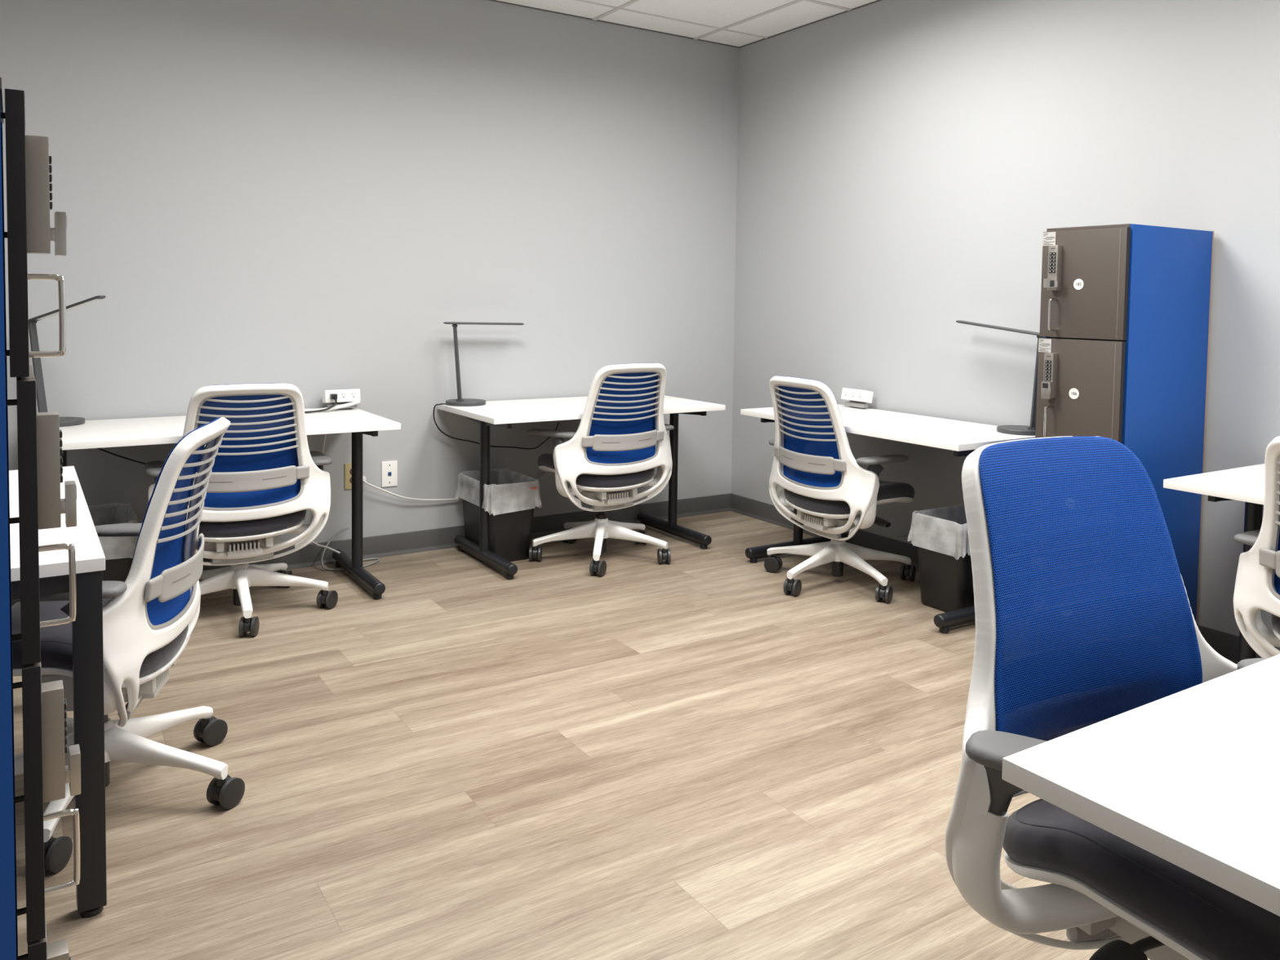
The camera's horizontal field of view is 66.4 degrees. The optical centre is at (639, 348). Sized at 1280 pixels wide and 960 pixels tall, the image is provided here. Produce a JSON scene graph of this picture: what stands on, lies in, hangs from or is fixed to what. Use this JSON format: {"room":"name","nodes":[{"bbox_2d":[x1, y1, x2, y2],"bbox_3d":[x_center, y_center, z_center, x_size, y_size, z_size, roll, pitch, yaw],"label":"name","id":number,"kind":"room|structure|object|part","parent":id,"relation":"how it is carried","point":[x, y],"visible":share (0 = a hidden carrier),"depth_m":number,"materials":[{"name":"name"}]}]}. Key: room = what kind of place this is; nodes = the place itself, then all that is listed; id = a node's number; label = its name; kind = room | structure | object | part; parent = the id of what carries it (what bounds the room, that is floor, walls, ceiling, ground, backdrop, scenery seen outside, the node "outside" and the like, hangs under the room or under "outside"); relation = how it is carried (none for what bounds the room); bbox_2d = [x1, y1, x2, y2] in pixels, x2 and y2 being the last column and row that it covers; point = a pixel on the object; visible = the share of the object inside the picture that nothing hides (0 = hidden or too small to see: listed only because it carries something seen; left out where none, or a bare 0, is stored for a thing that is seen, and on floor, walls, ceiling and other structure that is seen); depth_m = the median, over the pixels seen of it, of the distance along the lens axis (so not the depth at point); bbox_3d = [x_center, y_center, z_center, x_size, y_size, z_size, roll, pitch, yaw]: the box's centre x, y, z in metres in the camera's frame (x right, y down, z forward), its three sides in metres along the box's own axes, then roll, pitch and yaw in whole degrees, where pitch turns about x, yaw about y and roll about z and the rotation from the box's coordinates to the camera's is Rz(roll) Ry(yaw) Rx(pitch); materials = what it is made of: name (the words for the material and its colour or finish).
{"room":"shared office","nodes":[
{"label":"shared office","id":0,"kind":"room"},
{"bbox_2d":[0,0,739,549],"bbox_3d":[-1.202,-0.367,4.697,4.120,2.726,0.100,-1,3,-33],"label":"wall","id":1,"kind":"structure","parent":0,"point":[304,194],"depth_m":4.62,"materials":[{"name":"grey paint"}]},
{"bbox_2d":[344,462,351,488],"bbox_3d":[-1.349,0.599,4.595,0.076,0.122,0.008,-1,3,-33],"label":"wall plate","id":2,"kind":"object","parent":1,"relation":"attached to","point":[348,467],"visible":0.4,"depth_m":4.58,"materials":[{"name":"beige plastic"}]},
{"bbox_2d":[349,468,351,483],"bbox_3d":[-1.348,0.599,4.592,0.034,0.074,0.002,-1,3,-33],"label":"receptacle","id":3,"kind":"object","parent":2,"relation":"attached to","point":[350,469],"depth_m":4.59,"materials":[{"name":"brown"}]},
{"bbox_3d":[-1.306,0.615,4.596,0.034,0.034,0.038,-1,3,-33],"label":"plug","id":4,"kind":"object","parent":2,"relation":"attached to","visible":0},
{"bbox_2d":[363,480,462,500],"bbox_3d":[-1.044,0.684,4.760,0.623,0.146,0.021,-1,4,-36],"label":"cable","id":5,"kind":"object","parent":4,"relation":"attached to","point":[364,481],"visible":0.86,"depth_m":4.70,"materials":[{"name":"white plastic"}]},
{"bbox_2d":[11,493,730,605],"bbox_3d":[-1.189,0.946,4.715,4.120,0.102,0.014,-1,3,-33],"label":"baseboard","id":6,"kind":"structure","parent":1,"relation":"attached to","point":[391,544],"depth_m":4.84,"materials":[{"name":"grey rubber"}]},
{"bbox_2d":[381,460,397,487],"bbox_3d":[-1.202,0.601,4.689,0.076,0.122,0.009,-1,3,-33],"label":"wall plate","id":7,"kind":"object","parent":1,"relation":"attached to","point":[388,468],"visible":1,"depth_m":4.69,"materials":[{"name":"white plastic"}]},
{"bbox_2d":[534,471,546,479],"bbox_3d":[-0.565,0.668,5.083,0.299,0.124,0.009,-1,3,-33],"label":"cable","id":8,"kind":"object","parent":1,"relation":"attached to","point":[544,472],"visible":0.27,"depth_m":5.11,"materials":[{"name":"grey plastic"}]},
{"bbox_2d":[11,511,1150,959],"bbox_3d":[0.475,1.200,2.118,4.320,0.100,6.400,-1,3,-33],"label":"floor","id":9,"kind":"structure","parent":0,"point":[691,757],"depth_m":2.57,"materials":[{"name":"wood"}]},
{"bbox_2d":[0,77,80,959],"bbox_3d":[-1.077,0.409,1.288,0.580,1.514,0.316,-1,3,-33],"label":"locker","id":10,"kind":"object","parent":9,"relation":"on","point":[28,159],"visible":1,"depth_m":1.29,"materials":[{"name":"black metal"}]},
{"bbox_3d":[-1.026,0.418,1.140,0.492,1.511,0.010,-1,3,-33],"label":"panel","id":11,"kind":"part","parent":10,"relation":"part of","materials":[{"name":"blue metal"}]},
{"bbox_3d":[-1.190,0.403,1.396,0.492,1.511,0.010,-1,3,-33],"label":"panel","id":12,"kind":"part","parent":10,"relation":"part of","materials":[{"name":"blue"}]},
{"bbox_3d":[-0.880,-0.154,1.380,0.021,0.366,0.308,-1,3,-33],"label":"door","id":13,"kind":"part","parent":10,"relation":"part of","materials":[{"name":"black metal"}]},
{"bbox_3d":[-0.879,0.220,1.402,0.021,0.372,0.308,-1,3,-33],"label":"door","id":14,"kind":"part","parent":10,"relation":"part of","materials":[{"name":"black metal"}]},
{"bbox_3d":[-0.884,0.596,1.421,0.021,0.370,0.308,-1,3,-33],"label":"door","id":15,"kind":"part","parent":10,"relation":"part of","materials":[{"name":"black metal"}]},
{"bbox_3d":[-0.888,0.968,1.440,0.021,0.365,0.308,-1,3,-33],"label":"door","id":16,"kind":"part","parent":10,"relation":"part of","materials":[{"name":"black metal"}]},
{"bbox_3d":[-0.806,-0.045,1.328,0.045,0.114,0.008,-1,3,-33],"label":"handle","id":17,"kind":"part","parent":10,"relation":"part of","materials":[{"name":"silver metal"}]},
{"bbox_3d":[-0.805,0.326,1.350,0.045,0.114,0.008,-1,3,-33],"label":"handle","id":18,"kind":"part","parent":10,"relation":"part of","materials":[{"name":"silver metal"}]},
{"bbox_3d":[-0.810,0.703,1.369,0.045,0.114,0.008,-1,3,-33],"label":"handle","id":19,"kind":"part","parent":10,"relation":"part of","materials":[{"name":"silver metal"}]},
{"bbox_2d":[8,466,106,917],"bbox_3d":[-1.642,0.749,2.281,0.620,0.726,1.200,-1,3,-33],"label":"desk","id":20,"kind":"object","parent":9,"relation":"on","point":[54,571],"visible":0.62,"depth_m":1.93,"materials":[{"name":"white laminate"}]},
{"bbox_3d":[-1.101,0.777,1.953,0.051,0.682,0.051,-1,3,-33],"label":"leg","id":21,"kind":"part","parent":20,"relation":"part of","materials":[{"name":"black metal"}]},
{"bbox_2d":[87,502,138,581],"bbox_3d":[-2.119,0.837,3.812,0.299,0.386,0.418,-1,3,-33],"label":"waste bin","id":22,"kind":"object","parent":9,"relation":"on","point":[118,552],"visible":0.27,"depth_m":3.71,"materials":[{"name":"black plastic"}]},
{"bbox_2d":[11,417,244,872],"bbox_3d":[-1.321,0.644,2.383,0.695,0.928,0.675,0,3,-10],"label":"office chair","id":23,"kind":"object","parent":9,"relation":"on","point":[149,617],"visible":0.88,"depth_m":2.31,"materials":[{"name":"white plastic"}]},
{"bbox_2d":[11,581,188,677],"bbox_3d":[-1.375,0.698,2.386,0.464,0.132,0.496,0,3,-10],"label":"seat cushion","id":24,"kind":"object","parent":23,"relation":"on","point":[157,646],"depth_m":2.27,"materials":[{"name":"grey fabric"}]},
{"bbox_3d":[-1.241,0.720,2.229,0.077,0.183,0.284,-1,3,-31],"label":"armrest","id":25,"kind":"part","parent":23,"relation":"part of","materials":[{"name":"white plastic"}]},
{"bbox_3d":[-1.150,0.537,2.418,0.223,0.711,0.647,0,3,-10],"label":"frame","id":26,"kind":"part","parent":23,"relation":"part of","materials":[{"name":"white plastic"}]},
{"bbox_2d":[59,388,400,599],"bbox_3d":[-1.708,0.618,3.959,1.302,0.820,0.648,-1,3,-33],"label":"desk","id":27,"kind":"object","parent":9,"relation":"on","point":[99,433],"depth_m":4.01,"materials":[{"name":"white laminate"}]},
{"bbox_2d":[28,295,106,426],"bbox_3d":[-2.187,0.047,3.804,0.418,0.510,0.194,2,3,17],"label":"desk lamp","id":28,"kind":"object","parent":27,"relation":"on","point":[37,365],"visible":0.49,"depth_m":3.80,"materials":[{"name":"grey metal"}]},
{"bbox_3d":[-2.343,0.090,3.807,0.064,0.390,0.035,-1,3,-33],"label":"stem","id":29,"kind":"part","parent":28,"relation":"part of","materials":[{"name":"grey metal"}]},
{"bbox_2d":[37,298,102,319],"bbox_3d":[-2.174,-0.150,3.721,0.317,0.085,0.028,2,3,21],"label":"diffuser","id":30,"kind":"object","parent":28,"relation":"attached to","point":[86,301],"depth_m":3.70,"materials":[{"name":"black"}]},
{"bbox_2d":[96,448,146,464],"bbox_3d":[-2.102,0.432,4.044,0.643,0.244,0.056,-1,3,-33],"label":"cable","id":31,"kind":"object","parent":27,"relation":"hanging from","point":[103,450],"visible":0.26,"depth_m":4.01,"materials":[{"name":"black plastic"}]},
{"bbox_2d":[304,396,337,413],"bbox_3d":[-1.485,0.254,4.314,0.294,0.066,0.049,-1,3,-33],"label":"cable","id":32,"kind":"object","parent":27,"relation":"on","point":[335,397],"visible":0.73,"depth_m":4.34,"materials":[{"name":"black plastic"}]},
{"bbox_2d":[311,434,340,554],"bbox_3d":[-1.434,0.621,4.471,0.163,0.624,0.066,1,3,11],"label":"cable","id":33,"kind":"object","parent":27,"relation":"hanging from","point":[324,438],"visible":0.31,"depth_m":4.46,"materials":[{"name":"white plastic"}]},
{"bbox_2d":[304,400,359,412],"bbox_3d":[-1.416,0.262,4.397,0.321,0.041,0.052,-1,3,-33],"label":"cable","id":34,"kind":"object","parent":27,"relation":"on","point":[355,402],"visible":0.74,"depth_m":4.41,"materials":[{"name":"white plastic"}]},
{"bbox_2d":[329,393,337,399],"bbox_3d":[-1.384,0.217,4.418,0.026,0.024,0.029,-1,3,-33],"label":"plug","id":35,"kind":"object","parent":27,"relation":"attached to","point":[331,395],"visible":1,"depth_m":4.41,"materials":[{"name":"black plastic"}]},
{"bbox_3d":[-1.369,0.263,4.481,0.158,0.154,0.062,-1,3,-33],"label":"power strip","id":36,"kind":"part","parent":27,"relation":"part of","materials":[{"name":"white plastic"}]},
{"bbox_2d":[328,391,357,399],"bbox_3d":[-1.352,0.214,4.455,0.130,0.030,0.005,-1,3,-33],"label":"outlet","id":37,"kind":"object","parent":27,"relation":"attached to","point":[340,395],"depth_m":4.46,"materials":[{"name":"white plastic"}]},
{"bbox_2d":[144,382,337,636],"bbox_3d":[-1.558,0.576,3.798,0.736,0.922,0.676,-1,3,-29],"label":"office chair","id":38,"kind":"object","parent":9,"relation":"on","point":[264,477],"visible":0.77,"depth_m":3.68,"materials":[{"name":"white plastic"}]},
{"bbox_3d":[-1.475,0.479,3.657,0.647,0.711,0.223,-1,3,-29],"label":"frame","id":39,"kind":"part","parent":38,"relation":"part of","materials":[{"name":"white plastic"}]},
{"bbox_2d":[198,509,306,537],"bbox_3d":[-1.589,0.630,3.862,0.496,0.132,0.464,-1,3,-29],"label":"seat cushion","id":40,"kind":"object","parent":38,"relation":"on","point":[214,522],"depth_m":3.67,"materials":[{"name":"grey fabric"}]},
{"bbox_3d":[-1.382,0.645,3.861,0.284,0.183,0.077,0,3,-9],"label":"armrest","id":41,"kind":"part","parent":38,"relation":"part of","materials":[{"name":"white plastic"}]},
{"bbox_2d":[320,526,380,570],"bbox_3d":[-1.331,0.920,4.518,0.280,0.167,0.136,-1,3,-33],"label":"cable","id":42,"kind":"object","parent":9,"relation":"on","point":[377,559],"visible":0.83,"depth_m":4.51,"materials":[{"name":"grey plastic"}]},
{"bbox_2d":[455,467,541,561],"bbox_3d":[-0.691,0.809,4.749,0.297,0.386,0.418,-1,3,-33],"label":"waste bin","id":43,"kind":"object","parent":9,"relation":"on","point":[509,497],"visible":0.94,"depth_m":4.63,"materials":[{"name":"black plastic"}]},
{"bbox_2d":[437,395,725,579],"bbox_3d":[-0.287,0.639,4.858,1.256,0.726,0.674,-1,3,-33],"label":"desk","id":44,"kind":"object","parent":9,"relation":"on","point":[504,413],"visible":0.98,"depth_m":4.68,"materials":[{"name":"white laminate"}]},
{"bbox_2d":[443,321,524,406],"bbox_3d":[-0.767,0.070,4.809,0.416,0.402,0.194,-1,3,-33],"label":"desk lamp","id":45,"kind":"object","parent":44,"relation":"on","point":[460,402],"visible":0.99,"depth_m":4.72,"materials":[{"name":"grey metal"}]},
{"bbox_3d":[-0.881,0.073,4.732,0.048,0.369,0.036,-1,3,-33],"label":"stem","id":46,"kind":"part","parent":45,"relation":"part of","materials":[{"name":"grey metal"}]},
{"bbox_2d":[433,403,559,449],"bbox_3d":[-0.722,0.387,4.931,0.713,0.273,0.111,-2,4,-43],"label":"cable","id":47,"kind":"object","parent":44,"relation":"hanging from","point":[439,403],"visible":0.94,"depth_m":4.86,"materials":[{"name":"black plastic"}]},
{"bbox_2d":[526,363,674,576],"bbox_3d":[-0.211,0.530,4.720,0.731,0.954,0.655,-1,3,-35],"label":"office chair","id":48,"kind":"object","parent":9,"relation":"on","point":[619,441],"visible":1,"depth_m":4.53,"materials":[{"name":"white plastic"}]},
{"bbox_3d":[-0.295,0.591,4.549,0.077,0.183,0.284,3,3,35],"label":"armrest","id":49,"kind":"part","parent":48,"relation":"part of","materials":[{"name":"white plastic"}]},
{"bbox_2d":[537,453,654,488],"bbox_3d":[-0.207,0.570,4.735,0.496,0.132,0.464,-1,3,-35],"label":"seat cushion","id":50,"kind":"object","parent":48,"relation":"on","point":[630,470],"depth_m":4.53,"materials":[{"name":"grey fabric"}]},
{"bbox_3d":[-0.075,0.419,4.542,0.647,0.711,0.223,-1,3,-35],"label":"frame","id":51,"kind":"part","parent":48,"relation":"part of","materials":[{"name":"white plastic"}]},
{"bbox_3d":[-0.001,0.584,4.753,0.284,0.183,0.077,0,3,-14],"label":"armrest","id":52,"kind":"part","parent":48,"relation":"part of","materials":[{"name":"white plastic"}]},
{"bbox_2d":[764,375,915,603],"bbox_3d":[0.875,0.581,4.355,0.662,0.924,0.656,2,3,25],"label":"office chair","id":53,"kind":"object","parent":9,"relation":"on","point":[815,473],"visible":1,"depth_m":4.20,"materials":[{"name":"white plastic"}]},
{"bbox_3d":[0.741,0.642,4.466,0.284,0.183,0.077,3,4,38],"label":"armrest","id":54,"kind":"part","parent":53,"relation":"part of","materials":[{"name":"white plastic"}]},
{"bbox_3d":[0.732,0.478,4.241,0.223,0.711,0.647,-1,3,-31],"label":"frame","id":55,"kind":"part","parent":53,"relation":"part of","materials":[{"name":"white plastic"}]},
{"bbox_2d":[784,480,915,514],"bbox_3d":[0.923,0.637,4.367,0.464,0.132,0.496,-1,3,-31],"label":"seat cushion","id":56,"kind":"object","parent":53,"relation":"on","point":[807,496],"depth_m":4.18,"materials":[{"name":"grey fabric"}]},
{"bbox_3d":[0.928,0.660,4.161,0.077,0.183,0.284,0,3,-11],"label":"armrest","id":57,"kind":"part","parent":53,"relation":"part of","materials":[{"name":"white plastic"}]},
{"bbox_3d":[1.000,0.741,4.242,0.061,0.034,0.205,-1,3,-31],"label":"lever","id":58,"kind":"part","parent":53,"relation":"part of","materials":[{"name":"black plastic"}]},
{"bbox_2d":[740,387,1035,633],"bbox_3d":[1.079,0.636,4.349,0.632,0.821,1.294,-1,3,-33],"label":"desk","id":59,"kind":"object","parent":9,"relation":"on","point":[962,437],"depth_m":4.13,"materials":[{"name":"white laminate"}]},
{"bbox_2d":[843,390,862,398],"bbox_3d":[1.053,0.226,4.825,0.007,0.030,0.130,-1,3,-33],"label":"outlet","id":60,"kind":"object","parent":59,"relation":"attached to","point":[846,393],"depth_m":4.82,"materials":[{"name":"white plastic"}]},
{"bbox_3d":[1.075,0.277,4.844,0.064,0.155,0.158,-1,3,-33],"label":"power strip","id":61,"kind":"part","parent":59,"relation":"part of","materials":[{"name":"white plastic"}]},
{"bbox_2d":[955,320,1043,435],"bbox_3d":[1.498,0.113,4.093,0.194,0.450,0.443,-1,3,-33],"label":"desk lamp","id":62,"kind":"object","parent":59,"relation":"on","point":[1030,430],"visible":0.76,"depth_m":3.95,"materials":[{"name":"grey metal"}]},
{"bbox_3d":[1.598,0.140,3.945,0.036,0.381,0.040,-1,3,-33],"label":"stem","id":63,"kind":"part","parent":62,"relation":"part of","materials":[{"name":"grey metal"}]},
{"bbox_2d":[908,505,974,612],"bbox_3d":[1.350,0.871,4.057,0.420,0.386,0.295,-1,3,-33],"label":"waste bin","id":64,"kind":"object","parent":9,"relation":"on","point":[940,535],"visible":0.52,"depth_m":3.95,"materials":[{"name":"black plastic"}]},
{"bbox_2d":[945,435,1279,959],"bbox_3d":[0.752,0.673,1.357,0.690,1.035,0.672,-1,3,-27],"label":"office chair","id":65,"kind":"object","parent":9,"relation":"on","point":[1084,616],"visible":0.7,"depth_m":1.42,"materials":[{"name":"blue fabric"}]},
{"bbox_3d":[0.566,0.686,1.317,0.284,0.183,0.077,0,3,-7],"label":"armrest","id":66,"kind":"part","parent":65,"relation":"part of","materials":[{"name":"white plastic"}]},
{"bbox_3d":[0.645,0.774,1.246,0.205,0.034,0.061,-1,3,-27],"label":"lever","id":67,"kind":"part","parent":65,"relation":"part of","materials":[{"name":"black plastic"}]},
{"bbox_2d":[1002,800,1279,959],"bbox_3d":[0.781,0.677,1.311,0.496,0.132,0.464,-1,3,-27],"label":"seat cushion","id":68,"kind":"object","parent":65,"relation":"on","point":[1093,873],"depth_m":1.18,"materials":[{"name":"grey fabric"}]},
{"bbox_2d":[1035,223,1213,625],"bbox_3d":[1.685,0.339,3.457,0.576,1.514,0.316,-1,3,-33],"label":"locker","id":69,"kind":"object","parent":9,"relation":"on","point":[1123,348],"visible":0.48,"depth_m":3.32,"materials":[{"name":"blue"}]},
{"bbox_3d":[1.415,0.255,3.387,0.045,0.114,0.008,-1,3,-33],"label":"handle","id":70,"kind":"part","parent":69,"relation":"part of","materials":[{"name":"silver metal"}]},
{"bbox_3d":[1.424,-0.117,3.370,0.045,0.114,0.008,-1,3,-33],"label":"handle","id":71,"kind":"part","parent":69,"relation":"part of","materials":[{"name":"silver metal"}]},
{"bbox_3d":[1.492,0.156,3.325,0.021,0.372,0.308,-1,3,-33],"label":"door","id":72,"kind":"part","parent":69,"relation":"part of","materials":[{"name":"metal"}]},
{"bbox_3d":[1.501,-0.218,3.308,0.021,0.366,0.308,-1,3,-33],"label":"door","id":73,"kind":"part","parent":69,"relation":"part of","materials":[{"name":"metal"}]},
{"bbox_3d":[1.796,0.346,3.348,0.492,1.511,0.010,-1,3,-33],"label":"panel","id":74,"kind":"part","parent":69,"relation":"part of","materials":[{"name":"blue"}]},
{"bbox_3d":[1.924,0.334,3.610,0.008,1.513,0.316,-1,3,-33],"label":"panel","id":75,"kind":"part","parent":69,"relation":"part of","materials":[{"name":"brown"}]},
{"bbox_2d":[1001,653,1279,916],"bbox_3d":[1.126,0.840,1.217,1.280,0.726,0.646,-1,3,-33],"label":"desk","id":76,"kind":"object","parent":9,"relation":"on","point":[1189,778],"visible":1,"depth_m":1.09,"materials":[{"name":"white laminate"}]},
{"bbox_2d":[1163,463,1265,662],"bbox_3d":[2.198,0.785,2.606,0.646,0.726,1.290,-1,3,-33],"label":"desk","id":77,"kind":"object","parent":9,"relation":"on","point":[1246,484],"visible":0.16,"depth_m":2.96,"materials":[{"name":"white laminate"}]},
{"bbox_2d":[1233,435,1279,658],"bbox_3d":[1.946,0.686,2.557,0.657,0.922,0.689,-1,3,-27],"label":"office chair","id":78,"kind":"object","parent":9,"relation":"on","point":[1257,583],"visible":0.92,"depth_m":2.69,"materials":[{"name":"white plastic"}]},
{"bbox_3d":[1.831,0.747,2.712,0.284,0.183,0.077,3,4,39],"label":"armrest","id":79,"kind":"part","parent":78,"relation":"part of","materials":[{"name":"white plastic"}]},
{"bbox_2d":[1271,613,1279,634],"bbox_3d":[2.011,0.742,2.609,0.464,0.132,0.496,-1,3,-30],"label":"seat cushion","id":80,"kind":"object","parent":78,"relation":"on","point":[1275,619],"depth_m":2.68,"materials":[{"name":"grey fabric"}]},
{"bbox_2d":[497,0,876,46],"bbox_3d":[0.514,-1.622,1.977,4.320,0.100,6.400,-1,3,-33],"label":"ceiling","id":81,"kind":"structure","parent":0,"point":[715,13],"depth_m":5.04,"materials":[{"name":"tile"}]},
{"bbox_2d":[575,0,851,39],"bbox_3d":[0.513,-1.569,1.980,4.120,0.006,6.200,-1,3,-33],"label":"trim","id":82,"kind":"structure","parent":81,"relation":"attached to","point":[620,7],"depth_m":5.03,"materials":[{"name":"grey metal"}]},
{"bbox_2d":[731,0,1279,648],"bbox_3d":[2.272,-0.244,3.184,0.100,2.726,6.400,-1,3,-33],"label":"wall","id":83,"kind":"structure","parent":0,"point":[904,166],"depth_m":4.31,"materials":[{"name":"grey paint"}]},
{"bbox_2d":[488,0,881,48],"bbox_3d":[0.513,-1.569,1.980,4.120,0.006,6.200,-1,3,-33],"label":"trim","id":84,"kind":"structure","parent":83,"relation":"attached to","point":[489,0],"depth_m":5.21,"materials":[{"name":"grey metal"}]},
{"bbox_2d":[730,493,1279,664],"bbox_3d":[2.206,1.067,3.219,0.014,0.102,6.200,-1,3,-33],"label":"baseboard","id":85,"kind":"structure","parent":83,"relation":"attached to","point":[1226,645],"depth_m":4.83,"materials":[{"name":"grey rubber"}]}
]}

